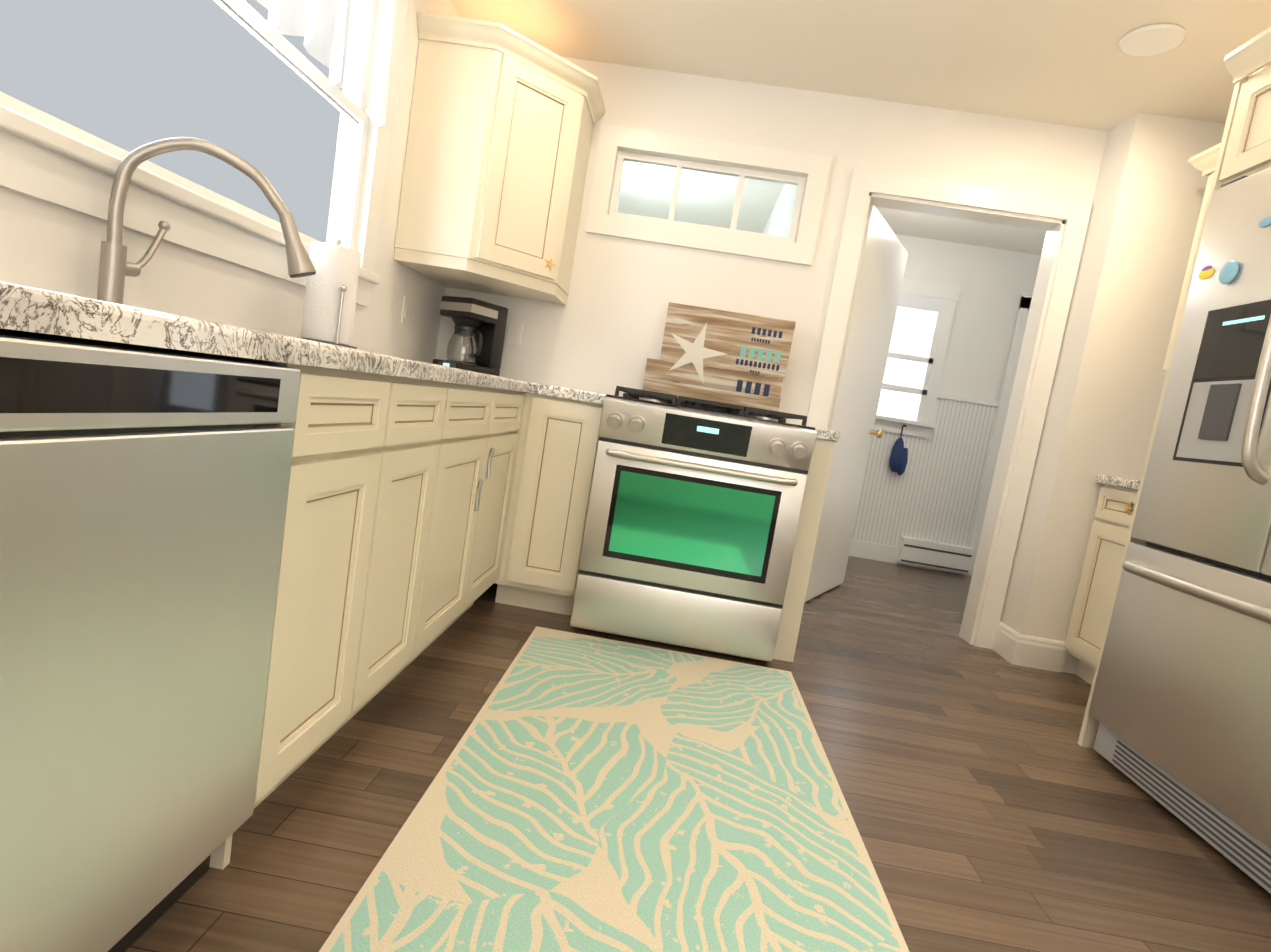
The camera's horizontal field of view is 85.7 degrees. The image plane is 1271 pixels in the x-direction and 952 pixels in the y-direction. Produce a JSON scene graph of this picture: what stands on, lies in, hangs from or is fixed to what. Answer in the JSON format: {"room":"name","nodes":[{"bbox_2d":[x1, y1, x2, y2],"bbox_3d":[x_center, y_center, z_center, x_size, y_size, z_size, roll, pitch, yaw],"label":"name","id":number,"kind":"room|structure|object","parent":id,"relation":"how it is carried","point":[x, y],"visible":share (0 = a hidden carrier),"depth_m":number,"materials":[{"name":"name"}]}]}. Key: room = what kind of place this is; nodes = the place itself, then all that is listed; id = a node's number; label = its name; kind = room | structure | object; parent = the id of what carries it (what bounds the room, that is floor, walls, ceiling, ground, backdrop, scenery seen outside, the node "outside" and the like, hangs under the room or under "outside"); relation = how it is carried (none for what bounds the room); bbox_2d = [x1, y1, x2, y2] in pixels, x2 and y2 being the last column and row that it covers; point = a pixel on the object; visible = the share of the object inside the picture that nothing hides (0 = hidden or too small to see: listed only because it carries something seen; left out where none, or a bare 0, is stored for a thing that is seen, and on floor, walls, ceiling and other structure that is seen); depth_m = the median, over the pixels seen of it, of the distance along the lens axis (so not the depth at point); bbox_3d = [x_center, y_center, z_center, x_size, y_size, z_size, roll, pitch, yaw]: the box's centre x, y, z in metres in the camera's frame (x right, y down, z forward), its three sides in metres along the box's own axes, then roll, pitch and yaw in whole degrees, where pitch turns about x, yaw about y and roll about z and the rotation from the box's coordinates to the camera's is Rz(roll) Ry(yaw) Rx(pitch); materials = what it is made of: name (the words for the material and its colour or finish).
{"room":"kitchen","nodes":[
{"label":"kitchen","id":0,"kind":"room"},
{"bbox_2d":[0,0,1270,673],"bbox_3d":[1.058,-0.438,2.160,4.440,2.540,7.840,9,6,3],"label":"wall","id":1,"kind":"structure","parent":0,"point":[1064,98],"depth_m":3.03,"materials":[{"name":"white paint"}]},
{"bbox_2d":[0,0,389,306],"bbox_3d":[-1.009,-1.203,1.694,0.161,1.298,1.690,9,6,3],"label":"window","id":2,"kind":"structure","parent":1,"relation":"in","point":[44,156],"depth_m":1.61,"materials":[{"name":"white wood"}]},
{"bbox_2d":[256,0,407,127],"bbox_3d":[-0.877,-1.402,1.667,0.083,0.555,1.470,9,6,3],"label":"curtain valance","id":3,"kind":"object","parent":2,"relation":"attached to","point":[356,46],"visible":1,"depth_m":2.11,"materials":[{"name":"white fabric"}]},
{"bbox_2d":[401,296,410,324],"bbox_3d":[-0.985,-0.709,2.947,0.008,0.115,0.070,9,6,3],"label":"electrical outlet plate","id":4,"kind":"object","parent":1,"relation":"attached to","point":[407,301],"depth_m":2.94,"materials":[{"name":"white plastic"}]},
{"bbox_2d":[394,11,605,304],"bbox_3d":[-0.557,-1.291,2.960,0.656,0.917,0.656,9,6,3],"label":"upper cabinet","id":5,"kind":"object","parent":1,"relation":"attached to","point":[504,119],"visible":1,"depth_m":2.73,"materials":[{"name":"beige wood"}]},
{"bbox_2d":[506,320,522,345],"bbox_3d":[-0.590,-0.698,3.346,0.070,0.115,0.007,9,6,3],"label":"electrical outlet plate","id":6,"kind":"object","parent":1,"relation":"attached to","point":[514,333],"depth_m":3.34,"materials":[{"name":"white plastic"}]},
{"bbox_2d":[586,124,831,265],"bbox_3d":[0.336,-1.323,3.253,1.080,0.495,0.085,9,6,3],"label":"transom window","id":7,"kind":"structure","parent":1,"relation":"attached to","point":[671,231],"depth_m":3.23,"materials":[{"name":"white wood"}]},
{"bbox_2d":[805,205,907,601],"bbox_3d":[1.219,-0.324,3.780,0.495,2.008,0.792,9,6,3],"label":"door","id":8,"kind":"structure","parent":1,"relation":"in","point":[871,319],"depth_m":3.73,"materials":[{"name":"white wood"}]},
{"bbox_2d":[889,424,907,474],"bbox_3d":[1.999,-0.199,5.166,0.138,0.384,0.095,9,6,3],"label":"umbrella","id":9,"kind":"object","parent":1,"relation":"hanging from","point":[898,460],"visible":0.98,"depth_m":5.14,"materials":[{"name":"blue fabric"}]},
{"bbox_2d":[849,279,1031,576],"bbox_3d":[2.112,-0.443,5.165,2.414,2.260,0.085,9,6,3],"label":"trim","id":10,"kind":"structure","parent":1,"relation":"attached to","point":[927,508],"depth_m":5.20,"materials":[{"name":"white wood"}]},
{"bbox_2d":[806,168,1092,648],"bbox_3d":[1.376,-0.295,3.320,1.080,2.120,0.160,9,6,3],"label":"door frame","id":11,"kind":"structure","parent":1,"relation":"attached to","point":[1062,223],"depth_m":3.21,"materials":[{"name":"white wood"}]},
{"bbox_2d":[992,621,1066,672],"bbox_3d":[1.345,0.610,4.245,1.373,0.140,2.215,9,6,3],"label":"baseboard","id":12,"kind":"structure","parent":1,"relation":"attached to","point":[1011,646],"depth_m":3.12,"materials":[{"name":"white wood"}]},
{"bbox_2d":[1119,23,1186,55],"bbox_3d":[1.808,-1.524,2.400,0.196,0.012,0.196,9,6,3],"label":"recessed light","id":13,"kind":"object","parent":1,"relation":"in","point":[1152,39],"visible":0.98,"depth_m":2.39,"materials":[{"name":"white plastic"}]},
{"bbox_2d":[1163,162,1211,377],"bbox_3d":[2.376,-0.777,2.564,0.349,0.818,0.421,9,6,3],"label":"upper cabinet","id":14,"kind":"object","parent":1,"relation":"attached to","point":[1207,166],"depth_m":2.72,"materials":[{"name":"beige wood"}]},
{"bbox_2d":[1205,46,1270,193],"bbox_3d":[2.167,-0.971,1.793,0.749,0.344,0.585,9,6,3],"label":"upper cabinet","id":15,"kind":"object","parent":1,"relation":"attached to","point":[1242,148],"depth_m":2.04,"materials":[{"name":"beige wood"}]},
{"bbox_2d":[125,556,1270,951],"bbox_3d":[0.854,0.834,2.294,4.440,0.050,7.840,9,6,3],"label":"floor","id":16,"kind":"structure","parent":0,"point":[993,804],"depth_m":1.72,"materials":[{"name":"brown wood"}]},
{"bbox_2d":[0,328,300,951],"bbox_3d":[-0.901,0.238,0.843,0.590,0.868,0.594,9,6,3],"label":"dishwasher","id":17,"kind":"object","parent":16,"relation":"on","point":[143,494],"visible":1,"depth_m":0.81,"materials":[{"name":"grey metal"}]},
{"bbox_2d":[209,362,332,869],"bbox_3d":[-0.929,0.230,0.844,0.628,0.876,0.736,9,6,3],"label":"base cabinet","id":18,"kind":"object","parent":16,"relation":"on","point":[311,424],"depth_m":1.18,"materials":[{"name":"beige wood"}]},
{"bbox_2d":[0,281,531,392],"bbox_3d":[-0.839,-0.232,0.945,0.643,0.040,4.896,9,6,3],"label":"countertop","id":19,"kind":"structure","parent":18,"relation":"on","point":[29,309],"depth_m":0.81,"materials":[{"name":"stone"}]},
{"bbox_2d":[97,137,315,303],"bbox_3d":[-0.882,-0.521,1.613,0.365,0.373,0.576,9,6,3],"label":"faucet","id":20,"kind":"object","parent":19,"relation":"on","point":[115,268],"visible":0.94,"depth_m":1.38,"materials":[{"name":"silver metal"}]},
{"bbox_2d":[296,238,360,348],"bbox_3d":[-0.913,-0.549,2.057,0.176,0.326,0.176,9,6,3],"label":"paper towel holder","id":21,"kind":"object","parent":19,"relation":"on","point":[330,300],"visible":0.94,"depth_m":2.00,"materials":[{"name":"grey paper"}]},
{"bbox_2d":[432,296,507,375],"bbox_3d":[-0.759,-0.640,3.161,0.211,0.325,0.246,13,7,31],"label":"coffee maker","id":22,"kind":"object","parent":19,"relation":"on","point":[480,327],"visible":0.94,"depth_m":3.11,"materials":[{"name":"black plastic"}]},
{"bbox_2d":[289,369,412,775],"bbox_3d":[-0.895,0.182,1.351,0.628,0.876,0.415,9,6,3],"label":"base cabinet","id":23,"kind":"object","parent":16,"relation":"on","point":[369,412],"depth_m":1.39,"materials":[{"name":"beige wood"}]},
{"bbox_2d":[373,378,464,696],"bbox_3d":[-0.875,0.152,1.668,0.628,0.876,0.476,9,6,3],"label":"base cabinet","id":24,"kind":"object","parent":16,"relation":"on","point":[397,505],"depth_m":1.76,"materials":[{"name":"beige wood"}]},
{"bbox_2d":[429,385,504,644],"bbox_3d":[-0.849,0.114,2.064,0.628,0.876,0.573,9,6,3],"label":"base cabinet","id":25,"kind":"object","parent":16,"relation":"on","point":[479,428],"depth_m":2.17,"materials":[{"name":"beige wood"}]},
{"bbox_2d":[477,390,524,597],"bbox_3d":[-0.822,0.075,2.477,0.628,0.876,0.504,9,6,3],"label":"base cabinet","id":26,"kind":"object","parent":16,"relation":"on","point":[511,417],"depth_m":2.57,"materials":[{"name":"beige wood"}]},
{"bbox_2d":[319,626,908,951],"bbox_3d":[0.026,0.762,1.436,0.970,0.007,2.300,9,6,3],"label":"rug","id":27,"kind":"object","parent":16,"relation":"on","point":[585,793],"visible":0.93,"depth_m":1.46,"materials":[{"name":"teal fabric"}]},
{"bbox_2d":[495,391,834,661],"bbox_3d":[0.108,0.166,3.024,1.220,0.875,0.718,9,6,3],"label":"base cabinet","id":28,"kind":"object","parent":16,"relation":"on","point":[551,485],"visible":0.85,"depth_m":2.68,"materials":[{"name":"beige wood"}]},
{"bbox_2d":[532,382,605,403],"bbox_3d":[-0.230,-0.350,2.989,0.286,0.040,0.733,9,6,3],"label":"countertop","id":29,"kind":"structure","parent":28,"relation":"on","point":[537,388],"depth_m":2.63,"materials":[{"name":"stone"}]},
{"bbox_2d":[815,428,839,441],"bbox_3d":[0.739,-0.189,2.940,0.103,0.040,0.733,9,6,3],"label":"countertop","id":30,"kind":"structure","parent":28,"relation":"on","point":[823,434],"depth_m":2.58,"materials":[{"name":"stone"}]},
{"bbox_2d":[570,386,816,661],"bbox_3d":[0.228,0.158,2.911,0.779,0.952,0.869,9,6,3],"label":"range","id":31,"kind":"object","parent":16,"relation":"on","point":[692,518],"visible":1,"depth_m":2.55,"materials":[{"name":"grey metal"}]},
{"bbox_2d":[642,302,795,410],"bbox_3d":[0.383,-0.549,3.214,0.650,0.441,0.064,9,6,3],"label":"sign","id":32,"kind":"object","parent":31,"relation":"on","point":[687,349],"visible":1,"depth_m":3.20,"materials":[{"name":"brown wood"}]},
{"bbox_2d":[1064,482,1140,701],"bbox_3d":[2.160,0.517,2.828,0.378,0.874,0.505,9,6,3],"label":"base cabinet","id":33,"kind":"object","parent":16,"relation":"on","point":[1110,537],"depth_m":2.94,"materials":[{"name":"beige wood"}]},
{"bbox_2d":[1096,474,1143,489],"bbox_3d":[2.212,0.081,2.621,0.398,0.040,0.826,9,6,3],"label":"countertop","id":34,"kind":"structure","parent":33,"relation":"on","point":[1124,483],"depth_m":2.88,"materials":[{"name":"white stone"}]},
{"bbox_2d":[1088,167,1270,893],"bbox_3d":[1.896,0.112,1.674,0.801,1.825,0.990,9,6,3],"label":"refrigerator","id":35,"kind":"object","parent":16,"relation":"on","point":[1180,708],"visible":1,"depth_m":1.89,"materials":[{"name":"grey metal"}]},
{"label":"outside","id":36,"kind":"structure","parent":0,"visible":0},
{"bbox_2d":[0,0,342,242],"bbox_3d":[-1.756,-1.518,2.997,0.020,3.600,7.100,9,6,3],"label":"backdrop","id":37,"kind":"structure","parent":36,"point":[129,75],"depth_m":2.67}
]}

